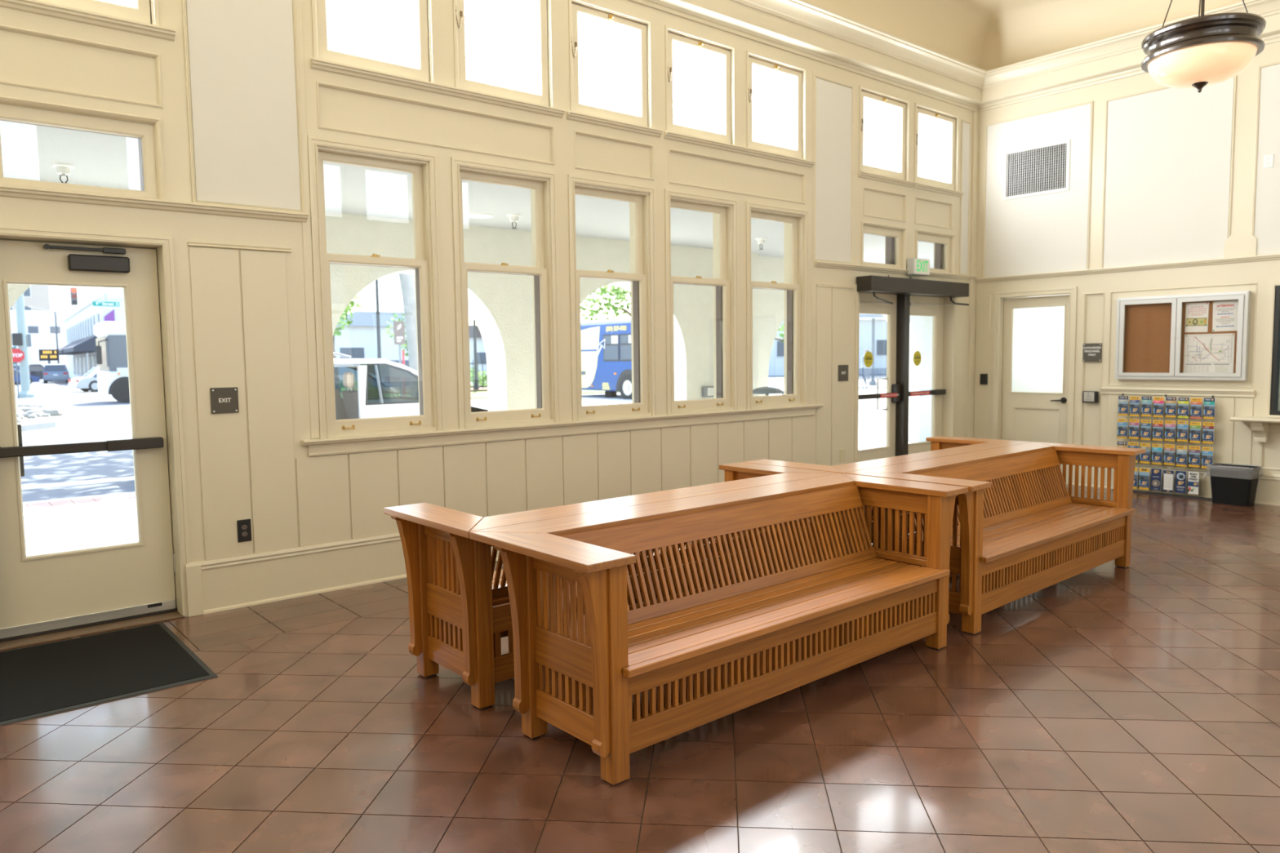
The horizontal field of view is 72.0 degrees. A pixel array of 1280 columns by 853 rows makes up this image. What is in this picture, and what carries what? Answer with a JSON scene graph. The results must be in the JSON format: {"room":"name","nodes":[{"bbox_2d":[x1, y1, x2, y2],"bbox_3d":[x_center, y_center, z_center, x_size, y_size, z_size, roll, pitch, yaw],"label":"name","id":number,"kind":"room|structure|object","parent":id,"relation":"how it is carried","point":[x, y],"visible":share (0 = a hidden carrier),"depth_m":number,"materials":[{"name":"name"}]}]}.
{"room":"railway station","nodes":[
{"label":"railway station","id":0,"kind":"room"},
{"bbox_2d":[0,120,933,268],"bbox_3d":[-0.186,-2.151,9.190,18.500,0.100,2.850,-5,6,-40],"label":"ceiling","id":1,"kind":"structure","parent":0,"point":[28,151],"depth_m":7.25,"materials":[{"name":"paint"}]},
{"bbox_2d":[50,162,75,183],"bbox_3d":[-3.983,-1.741,6.085,0.140,0.130,0.140,-5,6,-40],"label":"ceiling light fixture","id":2,"kind":"object","parent":1,"relation":"attached to","point":[63,169],"visible":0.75,"depth_m":6.05,"materials":[{"name":"metal"}]},
{"bbox_2d":[7,211,932,441],"bbox_3d":[-0.957,-0.920,10.229,18.500,3.400,0.600,-5,6,-40],"label":"wall","id":3,"kind":"structure","parent":0,"point":[500,305],"depth_m":9.65,"materials":[{"name":"paint"}]},
{"bbox_2d":[0,0,978,617],"bbox_3d":[-0.273,-1.483,7.096,11.606,5.000,0.310,-5,6,-40],"label":"wall","id":4,"kind":"structure","parent":0,"point":[237,89],"depth_m":5.78,"materials":[{"name":"paint"}]},
{"bbox_2d":[0,94,165,199],"bbox_3d":[-3.055,-1.467,4.754,0.825,0.470,0.216,-5,6,-40],"label":"window","id":5,"kind":"structure","parent":4,"relation":"in","point":[148,130],"depth_m":4.76,"materials":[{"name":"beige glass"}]},
{"bbox_2d":[0,224,190,650],"bbox_3d":[-3.451,0.544,4.590,1.935,3.147,0.270,-5,6,-40],"label":"door","id":6,"kind":"structure","parent":4,"relation":"in","point":[55,596],"depth_m":4.93,"materials":[{"name":"paint"}]},
{"bbox_2d":[37,0,159,25],"bbox_3d":[-3.083,-2.608,4.659,0.880,0.890,0.247,-5,6,-40],"label":"window","id":7,"kind":"structure","parent":4,"relation":"in","point":[134,10],"depth_m":4.80,"materials":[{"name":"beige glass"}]},
{"bbox_2d":[209,386,239,413],"bbox_3d":[-2.455,-0.154,5.206,0.152,0.152,0.011,-5,6,-40],"label":"plaque","id":8,"kind":"object","parent":4,"relation":"attached to","point":[223,400],"visible":1,"depth_m":5.20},
{"bbox_2d":[236,519,251,542],"bbox_3d":[-2.388,0.629,5.317,0.078,0.134,0.008,-5,6,-40],"label":"wall outlet","id":9,"kind":"object","parent":4,"relation":"attached to","point":[244,527],"visible":1,"depth_m":5.32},
{"bbox_2d":[185,532,499,617],"bbox_3d":[-0.176,0.759,7.190,6.435,0.314,0.030,-5,6,-40],"label":"baseboard","id":10,"kind":"structure","parent":4,"relation":"attached to","point":[230,583],"depth_m":5.54,"materials":[{"name":"wood"}]},
{"bbox_2d":[311,0,435,82],"bbox_3d":[-1.772,-2.711,5.753,0.820,0.890,0.247,-5,6,-40],"label":"window","id":11,"kind":"structure","parent":4,"relation":"in","point":[386,36],"depth_m":5.74,"materials":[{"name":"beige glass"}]},
{"bbox_2d":[306,134,444,439],"bbox_3d":[-1.784,-0.866,5.888,0.870,1.940,0.260,-5,6,-40],"label":"window","id":12,"kind":"structure","parent":4,"relation":"in","point":[426,296],"depth_m":5.89,"materials":[{"name":"beige wood"}]},
{"bbox_2d":[452,0,554,106],"bbox_3d":[-1.028,-2.770,6.375,0.820,0.890,0.247,-5,6,-40],"label":"window","id":13,"kind":"structure","parent":4,"relation":"in","point":[500,46],"depth_m":6.35,"materials":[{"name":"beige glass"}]},
{"bbox_2d":[450,156,560,429],"bbox_3d":[-1.030,-0.925,6.517,0.870,1.940,0.260,-5,6,-40],"label":"window","id":14,"kind":"structure","parent":4,"relation":"in","point":[544,270],"depth_m":6.61,"materials":[{"name":"beige wood"}]},
{"bbox_2d":[568,0,653,127],"bbox_3d":[-0.283,-2.829,6.997,0.820,0.890,0.247,-5,6,-40],"label":"window","id":15,"kind":"structure","parent":4,"relation":"in","point":[607,53],"depth_m":6.95,"materials":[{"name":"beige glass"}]},
{"bbox_2d":[567,173,657,421],"bbox_3d":[-0.277,-0.985,7.147,0.870,1.940,0.260,-5,6,-40],"label":"window","id":16,"kind":"structure","parent":4,"relation":"in","point":[642,277],"depth_m":7.26,"materials":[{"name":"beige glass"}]},
{"bbox_2d":[664,25,735,144],"bbox_3d":[0.462,-2.888,7.619,0.820,0.890,0.247,-5,6,-40],"label":"window","id":17,"kind":"structure","parent":4,"relation":"in","point":[698,73],"depth_m":7.58,"materials":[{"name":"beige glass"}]},
{"bbox_2d":[664,188,738,414],"bbox_3d":[0.477,-1.045,7.776,0.870,1.940,0.260,-5,6,-40],"label":"window","id":18,"kind":"structure","parent":4,"relation":"in","point":[726,284],"depth_m":7.91,"materials":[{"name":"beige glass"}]},
{"bbox_2d":[746,50,806,159],"bbox_3d":[1.206,-2.947,8.241,0.820,0.890,0.247,-5,6,-40],"label":"window","id":19,"kind":"structure","parent":4,"relation":"in","point":[773,91],"depth_m":8.20,"materials":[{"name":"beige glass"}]},
{"bbox_2d":[745,200,808,408],"bbox_3d":[1.231,-1.104,8.406,0.870,1.940,0.260,-5,6,-40],"label":"window","id":20,"kind":"structure","parent":4,"relation":"in","point":[794,391],"depth_m":8.54,"materials":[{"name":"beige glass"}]},
{"bbox_2d":[858,84,909,180],"bbox_3d":[2.506,-3.050,9.327,0.880,0.890,0.247,-5,6,-40],"label":"window","id":21,"kind":"structure","parent":4,"relation":"in","point":[882,121],"depth_m":9.29,"materials":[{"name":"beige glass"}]},
{"bbox_2d":[861,221,906,269],"bbox_3d":[2.532,-1.909,9.420,0.800,0.470,0.216,-5,6,-40],"label":"window","id":22,"kind":"structure","parent":4,"relation":"in","point":[890,232],"depth_m":9.55,"materials":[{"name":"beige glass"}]},
{"bbox_2d":[853,275,968,462],"bbox_3d":[2.958,-0.012,9.821,1.937,3.265,0.450,-5,6,-40],"label":"door","id":23,"kind":"structure","parent":4,"relation":"in","point":[897,303],"depth_m":9.77,"materials":[{"name":"beige metal"}]},
{"bbox_2d":[906,257,929,275],"bbox_3d":[3.049,-1.746,9.668,0.310,0.183,0.116,-5,6,-40],"label":"exit sign","id":24,"kind":"object","parent":4,"relation":"attached to","point":[916,266],"visible":1,"depth_m":9.59,"materials":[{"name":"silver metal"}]},
{"bbox_2d":[915,229,955,273],"bbox_3d":[3.284,-1.968,10.049,0.795,0.470,0.216,-5,6,-40],"label":"window","id":25,"kind":"structure","parent":4,"relation":"in","point":[939,239],"depth_m":10.20,"materials":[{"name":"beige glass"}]},
{"bbox_2d":[914,102,959,191],"bbox_3d":[3.269,-3.110,9.963,0.880,0.890,0.247,-5,6,-40],"label":"window","id":26,"kind":"structure","parent":4,"relation":"in","point":[934,133],"depth_m":9.93,"materials":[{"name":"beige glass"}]},
{"bbox_2d":[628,0,1279,111],"bbox_3d":[1.737,-3.394,4.508,11.010,0.368,6.154,-5,6,-40],"label":"trim","id":27,"kind":"structure","parent":4,"relation":"attached to","point":[802,28],"depth_m":8.94,"materials":[{"name":"paint"}]},
{"bbox_2d":[0,440,1279,852],"bbox_3d":[1.748,0.985,6.780,20.000,0.120,9.750,-5,6,-40],"label":"floor","id":28,"kind":"structure","parent":0,"point":[1106,708],"depth_m":3.35,"materials":[{"name":"tile"}]},
{"bbox_2d":[0,622,217,726],"bbox_3d":[-2.933,1.192,4.101,1.515,0.010,1.140,-5,6,-40],"label":"door mat","id":29,"kind":"object","parent":28,"relation":"on","point":[42,680],"visible":1,"depth_m":4.22,"materials":[{"name":"rubber"}]},
{"bbox_2d":[383,462,840,709],"bbox_3d":[-0.010,0.720,4.554,2.400,0.805,0.771,-5,6,-40],"label":"wooden bench","id":30,"kind":"object","parent":28,"relation":"on","point":[460,611],"visible":0.38,"depth_m":3.95,"materials":[{"name":"brown wood"}]},
{"bbox_2d":[469,473,968,785],"bbox_3d":[0.495,0.760,3.968,2.400,0.805,0.771,-5,6,-40],"label":"wooden bench","id":31,"kind":"object","parent":28,"relation":"on","point":[863,602],"visible":1,"depth_m":3.65,"materials":[{"name":"brown wood"}]},
{"bbox_2d":[752,386,783,395],"bbox_3d":[1.655,0.015,11.442,0.450,1.068,0.450,-5,6,-40],"label":"litter bin","id":32,"kind":"object","parent":28,"relation":"on","point":[762,390],"visible":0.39,"depth_m":11.25,"materials":[{"name":"metal"}]},
{"bbox_2d":[745,435,1032,568],"bbox_3d":[1.807,0.571,6.136,2.400,0.805,0.771,-5,6,-41],"label":"wooden bench","id":33,"kind":"object","parent":28,"relation":"on","point":[940,446],"visible":0.02,"depth_m":5.79,"materials":[{"name":"brown wood"}]},
{"bbox_2d":[844,441,1146,635],"bbox_3d":[2.322,0.610,5.558,2.400,0.805,0.771,-5,6,-41],"label":"wooden bench","id":34,"kind":"object","parent":28,"relation":"on","point":[1018,531],"visible":0.78,"depth_m":5.48,"materials":[{"name":"brown wood"}]},
{"bbox_2d":[1112,393,1213,500],"bbox_3d":[5.339,0.188,8.990,0.065,1.028,0.922,-5,6,-40],"label":"brochure rack","id":35,"kind":"object","parent":28,"relation":"on","point":[1135,491],"visible":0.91,"depth_m":8.93,"materials":[{"name":"plastic"}]},
{"bbox_2d":[1117,418,1128,439],"bbox_3d":[5.078,0.022,9.267,0.013,0.208,0.094,-5,6,-40],"label":"brochure","id":36,"kind":"object","parent":35,"relation":"in","point":[1122,424],"visible":1,"depth_m":9.26,"materials":[{"name":"paper"}]},
{"bbox_2d":[1128,418,1139,439],"bbox_3d":[5.151,0.025,9.180,0.013,0.208,0.094,-5,6,-40],"label":"brochure","id":37,"kind":"object","parent":35,"relation":"in","point":[1134,424],"visible":1,"depth_m":9.17,"materials":[{"name":"paper"}]},
{"bbox_2d":[1129,395,1140,416],"bbox_3d":[5.148,-0.210,9.161,0.013,0.205,0.094,-5,6,-40],"label":"brochure","id":38,"kind":"object","parent":35,"relation":"in","point":[1135,402],"visible":1,"depth_m":9.15,"materials":[{"name":"paper"}]},
{"bbox_2d":[1138,467,1150,489],"bbox_3d":[5.230,0.543,9.133,0.014,0.222,0.094,-5,6,-40],"label":"brochure","id":39,"kind":"object","parent":35,"relation":"in","point":[1144,482],"visible":1,"depth_m":9.13,"materials":[{"name":"paper"}]},
{"bbox_2d":[1140,419,1151,439],"bbox_3d":[5.224,0.034,9.093,0.013,0.208,0.094,-5,6,-40],"label":"brochure","id":40,"kind":"object","parent":35,"relation":"in","point":[1145,431],"visible":1,"depth_m":9.09,"materials":[{"name":"paper"}]},
{"bbox_2d":[1141,395,1151,416],"bbox_3d":[5.221,-0.209,9.074,0.013,0.205,0.094,-5,6,-40],"label":"brochure","id":41,"kind":"object","parent":35,"relation":"in","point":[1146,406],"visible":1,"depth_m":9.07,"materials":[{"name":"paper"}]},
{"bbox_2d":[1151,468,1161,490],"bbox_3d":[5.303,0.545,9.046,0.014,0.222,0.094,-5,6,-40],"label":"brochure","id":42,"kind":"object","parent":35,"relation":"in","point":[1156,473],"visible":1,"depth_m":9.04,"materials":[{"name":"blue paper"}]},
{"bbox_2d":[1151,443,1162,464],"bbox_3d":[5.300,0.283,9.026,0.013,0.210,0.094,-5,6,-40],"label":"brochure","id":43,"kind":"object","parent":35,"relation":"in","point":[1157,449],"visible":1,"depth_m":9.02,"materials":[{"name":"paper"}]},
{"bbox_2d":[1152,420,1163,440],"bbox_3d":[5.297,0.040,9.006,0.013,0.208,0.094,-5,6,-40],"label":"brochure","id":44,"kind":"object","parent":35,"relation":"in","point":[1157,425],"visible":1,"depth_m":9.00,"materials":[{"name":"paper"}]},
{"bbox_2d":[1153,396,1164,417],"bbox_3d":[5.294,-0.198,8.988,0.013,0.205,0.094,-5,6,-40],"label":"brochure","id":45,"kind":"object","parent":35,"relation":"in","point":[1158,402],"visible":1,"depth_m":8.98,"materials":[{"name":"paper"}]},
{"bbox_2d":[1162,470,1173,492],"bbox_3d":[5.376,0.556,8.960,0.014,0.222,0.094,-5,6,-40],"label":"brochure","id":46,"kind":"object","parent":35,"relation":"in","point":[1168,475],"visible":1,"depth_m":8.95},
{"bbox_2d":[1164,444,1174,465],"bbox_3d":[5.373,0.285,8.939,0.013,0.210,0.094,-5,6,-40],"label":"brochure","id":47,"kind":"object","parent":35,"relation":"in","point":[1169,449],"visible":1,"depth_m":8.93,"materials":[{"name":"paper"}]},
{"bbox_2d":[1164,420,1176,441],"bbox_3d":[5.370,0.043,8.919,0.013,0.208,0.094,-5,6,-40],"label":"brochure","id":48,"kind":"object","parent":35,"relation":"in","point":[1170,425],"visible":1,"depth_m":8.91,"materials":[{"name":"paper"}]},
{"bbox_2d":[1165,396,1177,417],"bbox_3d":[5.367,-0.196,8.900,0.013,0.205,0.094,-5,6,-40],"label":"brochure","id":49,"kind":"object","parent":35,"relation":"in","point":[1171,402],"visible":1,"depth_m":8.89,"materials":[{"name":"blue paper"}]},
{"bbox_2d":[1175,471,1186,493],"bbox_3d":[5.449,0.559,8.872,0.015,0.222,0.094,-5,6,-40],"label":"brochure","id":50,"kind":"object","parent":35,"relation":"in","point":[1180,476],"visible":1,"depth_m":8.87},
{"bbox_2d":[1176,445,1187,466],"bbox_3d":[5.446,0.298,8.852,0.013,0.210,0.094,-5,6,-40],"label":"brochure","id":51,"kind":"object","parent":35,"relation":"in","point":[1181,451],"visible":1,"depth_m":8.85,"materials":[{"name":"paper"}]},
{"bbox_2d":[1177,420,1188,441],"bbox_3d":[5.443,0.046,8.832,0.013,0.208,0.094,-5,6,-40],"label":"brochure","id":52,"kind":"object","parent":35,"relation":"in","point":[1182,425],"visible":1,"depth_m":8.83,"materials":[{"name":"paper"}]},
{"bbox_2d":[1177,397,1189,417],"bbox_3d":[5.440,-0.188,8.814,0.013,0.205,0.094,-5,6,-40],"label":"brochure","id":53,"kind":"object","parent":35,"relation":"in","point":[1183,402],"visible":1,"depth_m":8.81,"materials":[{"name":"paper"}]},
{"bbox_2d":[1187,471,1199,494],"bbox_3d":[5.522,0.565,8.786,0.014,0.222,0.094,-5,6,-40],"label":"brochure","id":54,"kind":"object","parent":35,"relation":"in","point":[1193,477],"visible":1,"depth_m":8.78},
{"bbox_2d":[1188,445,1200,466],"bbox_3d":[5.519,0.298,8.765,0.013,0.210,0.094,-5,6,-40],"label":"brochure","id":55,"kind":"object","parent":35,"relation":"in","point":[1194,451],"visible":1,"depth_m":8.76,"materials":[{"name":"paper"}]},
{"bbox_2d":[1189,421,1201,443],"bbox_3d":[5.516,0.057,8.746,0.013,0.208,0.094,-5,6,-40],"label":"brochure","id":56,"kind":"object","parent":35,"relation":"in","point":[1195,427],"visible":1,"depth_m":8.74,"materials":[{"name":"paper"}]},
{"bbox_2d":[1190,397,1202,418],"bbox_3d":[5.513,-0.180,8.727,0.013,0.205,0.094,-5,6,-40],"label":"brochure","id":57,"kind":"object","parent":35,"relation":"in","point":[1196,403],"visible":1,"depth_m":8.72,"materials":[{"name":"paper"}]},
{"bbox_2d":[1201,446,1213,468],"bbox_3d":[5.592,0.308,8.679,0.013,0.210,0.094,-5,6,-40],"label":"brochure","id":58,"kind":"object","parent":35,"relation":"in","point":[1207,452],"visible":0.98,"depth_m":8.68,"materials":[{"name":"paper"}]},
{"bbox_2d":[1202,422,1214,444],"bbox_3d":[5.589,0.062,8.659,0.013,0.208,0.094,-5,6,-40],"label":"brochure","id":59,"kind":"object","parent":35,"relation":"in","point":[1208,427],"visible":1,"depth_m":8.65,"materials":[{"name":"paper"}]},
{"bbox_2d":[1203,397,1215,418],"bbox_3d":[5.586,-0.178,8.640,0.013,0.205,0.094,-5,6,-40],"label":"brochure","id":60,"kind":"object","parent":35,"relation":"in","point":[1209,403],"visible":1,"depth_m":8.64,"materials":[{"name":"paper"}]},
{"bbox_2d":[1208,463,1261,506],"bbox_3d":[5.688,0.551,8.457,0.301,0.375,0.428,-5,6,-40],"label":"waste bin","id":61,"kind":"object","parent":28,"relation":"on","point":[1230,484],"visible":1,"depth_m":8.36,"materials":[{"name":"grey"}]},
{"bbox_2d":[804,0,1246,71],"bbox_3d":[1.730,-3.925,4.465,10.982,0.725,6.126,-5,6,-40],"label":"ceiling","id":62,"kind":"structure","parent":0,"point":[987,35],"depth_m":9.43,"materials":[{"name":"paint"}]},
{"bbox_2d":[1140,0,1266,92],"bbox_3d":[4.233,-3.509,6.604,0.796,1.957,0.796,-5,6,-40],"label":"pendant lamp","id":63,"kind":"object","parent":62,"relation":"hanging from","point":[1197,52],"visible":1,"depth_m":6.42,"materials":[{"name":"brown metal"}]},
{"bbox_2d":[973,41,1279,474],"bbox_3d":[6.057,-1.656,8.258,0.298,5.000,6.750,-5,6,-40],"label":"wall","id":64,"kind":"structure","parent":0,"point":[1171,192],"depth_m":9.10,"materials":[{"name":"paint"}]},
{"bbox_2d":[991,286,1077,484],"bbox_3d":[4.536,0.013,10.155,0.133,3.162,0.950,-5,6,-40],"label":"door","id":65,"kind":"structure","parent":64,"relation":"in","point":[1039,332],"depth_m":10.12,"materials":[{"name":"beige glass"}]},
{"bbox_2d":[1003,138,1070,199],"bbox_3d":[4.446,-2.877,9.898,0.012,0.550,0.750,-5,6,-40],"label":"air vent","id":66,"kind":"object","parent":64,"relation":"in","point":[1041,169],"visible":1,"depth_m":9.89,"materials":[{"name":"silver metal"}]},
{"bbox_2d":[1082,342,1102,361],"bbox_3d":[4.899,-0.803,9.541,0.011,0.196,0.196,-5,6,-40],"label":"plaque","id":67,"kind":"object","parent":64,"relation":"attached to","point":[1091,352],"visible":1,"depth_m":9.54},
{"bbox_2d":[1072,463,1279,506],"bbox_3d":[6.381,0.629,7.909,0.030,0.292,4.960,-5,6,-40],"label":"baseboard","id":68,"kind":"structure","parent":64,"relation":"attached to","point":[1268,491],"depth_m":8.81,"materials":[{"name":"wood"}]},
{"bbox_2d":[1114,290,1251,380],"bbox_3d":[5.429,-0.897,8.868,0.081,0.852,1.182,-5,6,-40],"label":"bulletin board","id":69,"kind":"object","parent":64,"relation":"attached to","point":[1150,333],"visible":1,"depth_m":8.99,"materials":[{"name":"silver metal"}]},
{"bbox_2d":[1184,302,1208,332],"bbox_3d":[5.532,-1.083,8.754,0.012,0.290,0.202,-5,7,-40],"label":"notice sheet","id":70,"kind":"object","parent":69,"relation":"attached to","point":[1196,313],"visible":1,"depth_m":8.76,"materials":[{"name":"paper"}]},
{"bbox_2d":[1185,317,1207,326],"bbox_3d":[5.535,-1.041,8.760,0.001,0.082,0.191,-5,6,-40],"label":"print","id":71,"kind":"object","parent":70,"relation":"attached to","point":[1189,322],"depth_m":8.76,"materials":[{"name":"paper"}]},
{"bbox_2d":[1182,333,1235,373],"bbox_3d":[5.609,-0.720,8.696,0.012,0.387,0.442,-5,6,-40],"label":"notice sheet","id":72,"kind":"object","parent":69,"relation":"attached to","point":[1202,353],"visible":1,"depth_m":8.69,"materials":[{"name":"paper"}]},
{"bbox_2d":[1212,299,1238,331],"bbox_3d":[5.690,-1.076,8.565,0.012,0.295,0.214,-5,5,-40],"label":"notice sheet","id":73,"kind":"object","parent":69,"relation":"attached to","point":[1225,313],"visible":1,"depth_m":8.57,"materials":[{"name":"paper"}]},
{"bbox_2d":[1230,415,1279,442],"bbox_3d":[6.306,0.071,7.736,0.295,0.235,1.870,-5,6,-40],"label":"shelf","id":74,"kind":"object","parent":64,"relation":"attached to","point":[1260,425],"depth_m":8.29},
{"bbox_2d":[1262,279,1279,417],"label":"window","id":75,"kind":"structure","parent":64,"relation":"in","point":[1272,358],"depth_m":8.30,"materials":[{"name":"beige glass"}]},
{"label":"outside","id":76,"kind":"structure","parent":0,"visible":0},
{"bbox_2d":[22,493,135,509],"bbox_3d":[-15.417,1.662,2.000,39.500,0.222,0.430,-5,6,-40],"label":"brick strip","id":77,"kind":"object","parent":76,"point":[75,501],"visible":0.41,"depth_m":9.69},
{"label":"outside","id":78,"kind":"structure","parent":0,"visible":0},
{"bbox_2d":[471,390,619,399],"bbox_3d":[-4.651,-1.642,41.544,21.000,0.180,9.500,-5,6,-40],"label":"lawn","id":79,"kind":"structure","parent":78,"point":[474,395],"depth_m":37.66,"materials":[{"name":"green plant"}]},
{"bbox_2d":[374,279,381,358],"bbox_3d":[-10.006,-3.670,33.699,0.320,5.500,0.304,-5,6,-40],"label":"lamp post","id":80,"kind":"object","parent":79,"relation":"on","point":[377,303],"visible":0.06,"depth_m":33.62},
{"bbox_2d":[471,385,487,391],"bbox_3d":[-7.062,-1.929,44.404,13.000,0.160,6.000,-5,6,-40],"label":"planting bed","id":81,"kind":"object","parent":79,"relation":"on","point":[485,388],"depth_m":40.43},
{"bbox_2d":[472,317,479,389],"bbox_3d":[-7.619,-4.052,40.650,0.320,5.100,0.304,-5,6,-40],"label":"lamp post","id":82,"kind":"object","parent":81,"relation":"on","point":[476,386],"visible":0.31,"depth_m":40.66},
{"bbox_2d":[580,284,631,320],"bbox_3d":[0.117,-4.814,41.904,7.904,6.166,5.891,-5,6,-40],"label":"street tree","id":83,"kind":"object","parent":79,"relation":"on","point":[617,292],"visible":0.28,"depth_m":41.25,"materials":[{"name":"green plant"}]},
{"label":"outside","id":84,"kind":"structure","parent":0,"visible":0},
{"bbox_2d":[471,379,886,444],"bbox_3d":[13.350,-1.533,37.584,50.500,0.130,22.700,-5,6,-40],"label":"plaza","id":85,"kind":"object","parent":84,"point":[872,421],"depth_m":27.86,"materials":[{"name":"concrete"}]},
{"bbox_2d":[393,320,404,364],"bbox_3d":[-8.260,-2.171,30.327,0.380,2.900,0.093,-5,6,-40],"label":"route sign","id":86,"kind":"object","parent":85,"relation":"on","point":[398,326],"visible":0.79,"depth_m":30.24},
{"bbox_2d":[859,314,885,386],"bbox_3d":[13.556,-3.788,42.709,12.500,3.550,2.800,-1,5,0],"label":"shelter","id":87,"kind":"object","parent":85,"relation":"on","point":[873,382],"visible":0.19,"depth_m":42.61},
{"bbox_2d":[858,367,886,388],"bbox_3d":[10.115,-2.180,39.637,2.600,0.942,0.733,-1,5,-2],"label":"bench","id":88,"kind":"object","parent":85,"relation":"on","point":[860,377],"visible":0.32,"depth_m":39.85,"materials":[{"name":"metal"}]},
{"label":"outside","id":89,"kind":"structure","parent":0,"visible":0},
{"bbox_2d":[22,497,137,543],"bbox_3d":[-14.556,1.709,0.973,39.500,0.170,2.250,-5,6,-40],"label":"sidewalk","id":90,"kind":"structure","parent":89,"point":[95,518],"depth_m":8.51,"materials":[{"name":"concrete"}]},
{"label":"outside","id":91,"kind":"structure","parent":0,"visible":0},
{"bbox_2d":[14,374,886,502],"bbox_3d":[-42.610,-6.659,112.310,260.000,0.150,204.000,-5,6,-40],"label":"street","id":92,"kind":"structure","parent":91,"point":[110,424],"depth_m":18.09,"materials":[{"name":"asphalt"}]},
{"bbox_2d":[11,293,35,398],"bbox_3d":[-29.444,-5.779,46.337,1.541,8.200,7.847,1,5,20],"label":"signal pole","id":93,"kind":"object","parent":92,"relation":"on","point":[20,339],"visible":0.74,"depth_m":43.01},
{"bbox_2d":[13,364,44,379],"bbox_3d":[-56.758,-4.981,82.190,1.824,1.630,4.550,-2,5,-10],"label":"car","id":94,"kind":"object","parent":92,"relation":"on","point":[36,370],"visible":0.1,"depth_m":81.38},
{"bbox_2d":[9,284,50,311],"bbox_3d":[-100.489,-15.801,140.114,10.300,15.150,14.150,-5,6,-40],"label":"building","id":95,"kind":"structure","parent":92,"relation":"on","point":[37,296],"depth_m":136.62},
{"bbox_2d":[9,310,72,367],"bbox_3d":[-78.794,-10.610,114.197,8.250,8.350,14.200,-5,6,-40],"label":"building","id":96,"kind":"structure","parent":92,"relation":"on","point":[40,324],"depth_m":110.75,"materials":[{"name":"paint"}]},
{"bbox_2d":[38,349,58,382],"bbox_3d":[-55.174,-5.695,82.277,1.500,3.000,0.170,-5,6,-40],"label":"board","id":97,"kind":"object","parent":92,"relation":"on","point":[49,355],"visible":0.98,"depth_m":82.16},
{"bbox_2d":[16,403,90,431],"bbox_3d":[-22.145,-0.162,23.985,12.572,0.451,17.491,-5,6,-40],"label":"traffic island","id":98,"kind":"object","parent":92,"relation":"on","point":[31,416],"visible":0.61,"depth_m":24.20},
{"bbox_2d":[42,364,69,383],"bbox_3d":[-50.840,-4.622,76.714,1.824,1.630,4.360,-4,5,-32],"label":"car","id":99,"kind":"object","parent":92,"relation":"on","point":[51,371],"visible":0.91,"depth_m":75.03,"materials":[{"name":"metal"}]},
{"bbox_2d":[21,476,134,489],"bbox_3d":[-8.204,0.815,11.647,15.000,0.006,0.400,-5,6,-40],"label":"stop line","id":100,"kind":"object","parent":92,"relation":"on","point":[126,478],"depth_m":12.05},
{"bbox_2d":[67,366,100,391],"bbox_3d":[-31.155,-2.853,52.340,1.824,1.460,4.550,3,6,42],"label":"car","id":101,"kind":"object","parent":92,"relation":"on","point":[88,382],"visible":0.35,"depth_m":50.72,"materials":[{"name":"silver metal"}]},
{"bbox_2d":[58,289,124,377],"bbox_3d":[-50.114,-9.635,91.917,18.000,9.200,46.120,-4,6,-36],"label":"building","id":102,"kind":"structure","parent":92,"relation":"on","point":[79,349],"depth_m":77.18,"materials":[{"name":"paint"}]},
{"bbox_2d":[93,321,129,402],"bbox_3d":[-20.302,-2.856,38.672,6.510,3.349,2.650,-5,6,-40],"label":"coach","id":103,"kind":"object","parent":92,"relation":"on","point":[111,341],"visible":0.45,"depth_m":36.22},
{"bbox_2d":[95,338,107,364],"bbox_3d":[-21.833,-3.047,35.784,0.146,1.029,0.517,2,5,27],"label":"mirror","id":104,"kind":"object","parent":103,"relation":"attached to","point":[98,348],"depth_m":35.65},
{"bbox_2d":[333,295,363,358],"bbox_3d":[-11.404,-2.953,31.824,2.985,4.344,2.370,-5,6,-40],"label":"street tree","id":105,"kind":"object","parent":92,"relation":"on","point":[352,303],"visible":0.11,"depth_m":31.92,"materials":[{"name":"green plant"}]},
{"bbox_2d":[334,311,408,367],"bbox_3d":[-18.600,-5.087,58.624,8.300,4.600,9.900,-5,6,-40],"label":"building","id":106,"kind":"structure","parent":92,"relation":"on","point":[358,340],"depth_m":54.13,"materials":[{"name":"paint"}]},
{"bbox_2d":[398,273,417,371],"bbox_3d":[-9.704,-5.065,20.342,9.782,10.330,15.466,1,5,22],"label":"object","id":107,"kind":"object","parent":92,"relation":"on","point":[406,281],"visible":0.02,"depth_m":20.78,"materials":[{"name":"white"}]},
{"bbox_2d":[333,352,488,419],"bbox_3d":[-4.805,-0.277,13.764,4.950,1.757,2.042,-5,6,-40],"label":"car","id":108,"kind":"object","parent":92,"relation":"on","point":[365,388],"visible":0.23,"depth_m":13.47,"materials":[{"name":"white metal"}]},
{"bbox_2d":[468,324,486,380],"bbox_3d":[-14.431,-5.735,69.278,10.800,4.100,8.900,-5,6,-40],"label":"building","id":109,"kind":"structure","parent":92,"relation":"on","point":[481,352],"depth_m":65.96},
{"bbox_2d":[580,318,631,399],"bbox_3d":[-0.069,-2.538,33.496,2.570,3.019,8.000,-5,6,-40],"label":"bus","id":110,"kind":"object","parent":92,"relation":"on","point":[606,344],"visible":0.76,"depth_m":32.98,"materials":[{"name":"blue metal"}]},
{"bbox_2d":[768,319,886,375],"bbox_3d":[17.128,-7.140,74.319,26.800,5.300,10.900,-1,5,-5],"label":"building","id":111,"kind":"structure","parent":92,"relation":"on","point":[775,364],"depth_m":69.40,"materials":[{"name":"paint"}]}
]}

